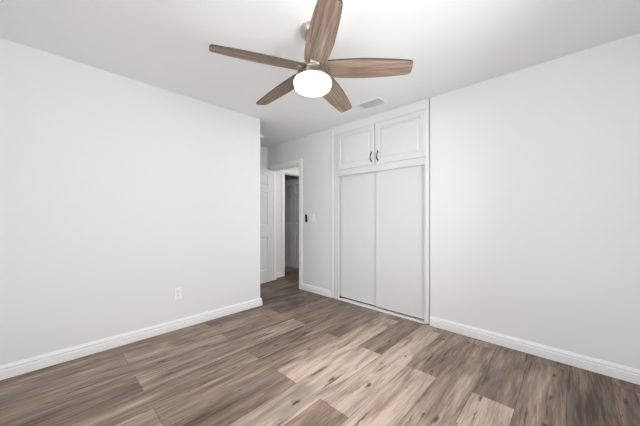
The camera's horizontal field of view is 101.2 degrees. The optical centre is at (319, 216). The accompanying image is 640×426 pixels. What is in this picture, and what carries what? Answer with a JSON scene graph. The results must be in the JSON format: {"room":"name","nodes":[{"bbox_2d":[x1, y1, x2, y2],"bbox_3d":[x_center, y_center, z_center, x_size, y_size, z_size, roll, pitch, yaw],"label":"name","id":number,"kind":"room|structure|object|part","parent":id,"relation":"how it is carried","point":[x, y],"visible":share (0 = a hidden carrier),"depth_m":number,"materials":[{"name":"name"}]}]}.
{"room":"empty bedroom","nodes":[
{"label":"empty bedroom","id":0,"kind":"room"},
{"bbox_2d":[0,38,259,364],"bbox_3d":[-1.684,-0.056,2.584,0.120,2.440,2.497,0,0,44],"label":"wall","id":1,"kind":"structure","parent":0,"point":[118,193],"depth_m":2.32,"materials":[{"name":"white paint"}]},
{"bbox_2d":[0,297,261,379],"bbox_3d":[-0.413,1.111,1.467,3.502,0.101,2.393,0,0,44],"label":"baseboard","id":2,"kind":"structure","parent":1,"relation":"attached to","point":[9,370],"depth_m":2.32,"materials":[{"name":"white paint"}]},
{"bbox_2d":[174,287,181,299],"bbox_3d":[-1.468,0.792,2.717,0.009,0.116,0.072,0,0,44],"label":"wall outlet","id":3,"kind":"object","parent":1,"relation":"attached to","point":[177,291],"visible":1,"depth_m":2.71,"materials":[{"name":"white plastic"}]},
{"bbox_2d":[260,146,298,271],"bbox_3d":[-1.156,-0.056,4.764,0.120,2.440,3.900,0,0,44],"label":"wall","id":4,"kind":"structure","parent":0,"point":[263,150],"depth_m":5.05,"materials":[{"name":"white paint"}]},
{"bbox_2d":[276,272,281,277],"bbox_3d":[-0.816,1.111,5.022,0.016,0.101,0.202,0,0,44],"label":"baseboard","id":5,"kind":"structure","parent":4,"relation":"attached to","point":[278,274],"depth_m":5.04,"materials":[{"name":"white paint"}]},
{"bbox_2d":[282,169,298,276],"bbox_3d":[-0.467,0.114,5.475,0.135,2.100,0.924,0,0,44],"label":"trim","id":6,"kind":"structure","parent":4,"relation":"attached to","point":[285,171],"depth_m":5.12,"materials":[{"name":"white paint"}]},
{"bbox_2d":[285,179,298,267],"bbox_3d":[-0.592,0.154,5.981,0.758,2.000,0.167,0,0,30],"label":"door","id":7,"kind":"structure","parent":4,"relation":"in","point":[291,186],"depth_m":5.98,"materials":[{"name":"white paint"}]},
{"bbox_2d":[285,175,298,179],"bbox_3d":[-0.498,-0.056,6.914,2.136,2.440,0.120,0,0,44],"label":"wall","id":8,"kind":"structure","parent":0,"point":[287,177],"depth_m":7.12,"materials":[{"name":"white paint"}]},
{"bbox_2d":[0,267,639,425],"bbox_3d":[-0.434,1.164,3.703,6.860,0.001,5.840,0,0,44],"label":"floor","id":9,"kind":"structure","parent":0,"point":[300,357],"depth_m":1.88,"materials":[{"name":"brown wood"}]},
{"bbox_2d":[331,98,429,323],"bbox_3d":[0.909,-0.055,3.519,1.456,2.438,0.751,0,0,44],"label":"closet","id":10,"kind":"object","parent":9,"relation":"on","point":[380,162],"visible":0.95,"depth_m":3.22,"materials":[{"name":"white paint"}]},
{"bbox_3d":[0.170,-0.057,3.767,0.044,2.434,0.012,0,0,44],"label":"casing","id":11,"kind":"part","parent":10,"relation":"part of","materials":[{"name":"white paint"}]},
{"bbox_3d":[0.465,-0.902,3.482,0.601,0.502,0.019,0,0,44],"label":"cupboard door","id":12,"kind":"part","parent":10,"relation":"part of","materials":[{"name":"white paint"}]},
{"bbox_3d":[0.498,0.271,3.555,0.673,1.719,0.020,0,0,44],"label":"sliding door","id":13,"kind":"part","parent":10,"relation":"part of","materials":[{"name":"white paint"}]},
{"bbox_3d":[0.914,-0.902,3.054,0.622,0.502,0.019,0,0,44],"label":"cupboard door","id":14,"kind":"part","parent":10,"relation":"part of","materials":[{"name":"white paint"}]},
{"bbox_3d":[0.952,0.271,3.091,0.660,1.719,0.020,0,0,44],"label":"sliding door","id":15,"kind":"part","parent":10,"relation":"part of","materials":[{"name":"white paint"}]},
{"bbox_3d":[1.170,-0.062,2.841,0.050,2.424,0.052,0,0,44],"label":"casing","id":16,"kind":"part","parent":10,"relation":"part of","materials":[{"name":"white paint"}]},
{"bbox_2d":[0,0,639,147],"bbox_3d":[-0.434,-1.336,3.703,6.860,0.120,5.840,0,0,44],"label":"ceiling","id":17,"kind":"structure","parent":0,"point":[451,45],"depth_m":1.90,"materials":[{"name":"white paint"}]},
{"bbox_2d":[209,0,412,112],"bbox_3d":[-0.082,-1.067,1.831,1.212,0.416,1.262,0,0,44],"label":"ceiling fan","id":18,"kind":"object","parent":17,"relation":"hanging from","point":[315,76],"visible":1,"depth_m":1.69,"materials":[{"name":"brown wood"}]},
{"bbox_3d":[-0.378,-0.986,1.628,0.570,0.078,0.156,0,0,-27],"label":"blade","id":19,"kind":"part","parent":18,"relation":"part of","materials":[{"name":"brown wood"}]},
{"bbox_3d":[-0.312,-0.986,2.055,0.570,0.078,0.157,0,0,44],"label":"blade","id":20,"kind":"part","parent":18,"relation":"part of","materials":[{"name":"brown wood"}]},
{"bbox_3d":[-0.050,-0.893,1.795,0.259,0.069,0.259,0,0,44],"label":"lamp shade","id":21,"kind":"part","parent":18,"relation":"part of","materials":[{"name":"white glass"}]},
{"bbox_3d":[0.008,-0.986,1.431,0.156,0.078,0.570,0,0,-9],"label":"blade","id":22,"kind":"part","parent":18,"relation":"part of","materials":[{"name":"brown wood"}]},
{"bbox_3d":[0.117,-0.986,2.124,0.156,0.078,0.570,0,0,27],"label":"blade","id":23,"kind":"part","parent":18,"relation":"part of","materials":[{"name":"brown wood"}]},
{"bbox_3d":[0.315,-0.986,1.738,0.570,0.078,0.156,0,0,9],"label":"blade","id":24,"kind":"part","parent":18,"relation":"part of","materials":[{"name":"brown wood"}]},
{"bbox_2d":[356,97,386,109],"bbox_3d":[0.579,-1.270,2.958,0.300,0.011,0.184,0,0,44],"label":"ceiling vent","id":25,"kind":"object","parent":17,"relation":"in","point":[377,101],"visible":1,"depth_m":2.95,"materials":[{"name":"white metal"}]},
{"bbox_2d":[267,33,639,369],"bbox_3d":[0.740,-0.056,3.315,4.624,2.440,0.120,0,0,44],"label":"wall","id":26,"kind":"structure","parent":0,"point":[535,170],"depth_m":2.19,"materials":[{"name":"white paint"}]},
{"bbox_2d":[260,167,271,283],"bbox_3d":[-1.076,0.154,4.448,0.167,2.000,0.764,0,0,32],"label":"door","id":27,"kind":"structure","parent":26,"relation":"in","point":[265,174],"depth_m":4.62,"materials":[{"name":"white paint"}]},
{"bbox_2d":[268,159,301,288],"bbox_3d":[-0.581,0.116,4.564,0.924,2.097,0.135,0,0,44],"label":"trim","id":28,"kind":"structure","parent":26,"relation":"attached to","point":[295,163],"depth_m":4.58,"materials":[{"name":"white paint"}]},
{"bbox_2d":[311,214,314,221],"bbox_3d":[-0.112,0.014,4.038,0.074,0.120,0.010,0,0,44],"label":"light switch","id":29,"kind":"object","parent":26,"relation":"attached to","point":[312,215],"visible":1,"depth_m":4.03,"materials":[{"name":"white plastic"}]},
{"bbox_2d":[302,283,330,296],"bbox_3d":[-0.066,1.111,3.990,0.602,0.101,0.016,0,0,44],"label":"baseboard","id":30,"kind":"structure","parent":26,"relation":"attached to","point":[321,291],"depth_m":3.97,"materials":[{"name":"white paint"}]},
{"bbox_2d":[430,316,639,384],"bbox_3d":[1.727,1.111,2.280,1.528,0.101,0.016,0,0,44],"label":"baseboard","id":31,"kind":"structure","parent":26,"relation":"attached to","point":[629,374],"depth_m":2.15,"materials":[{"name":"white paint"}]}
]}

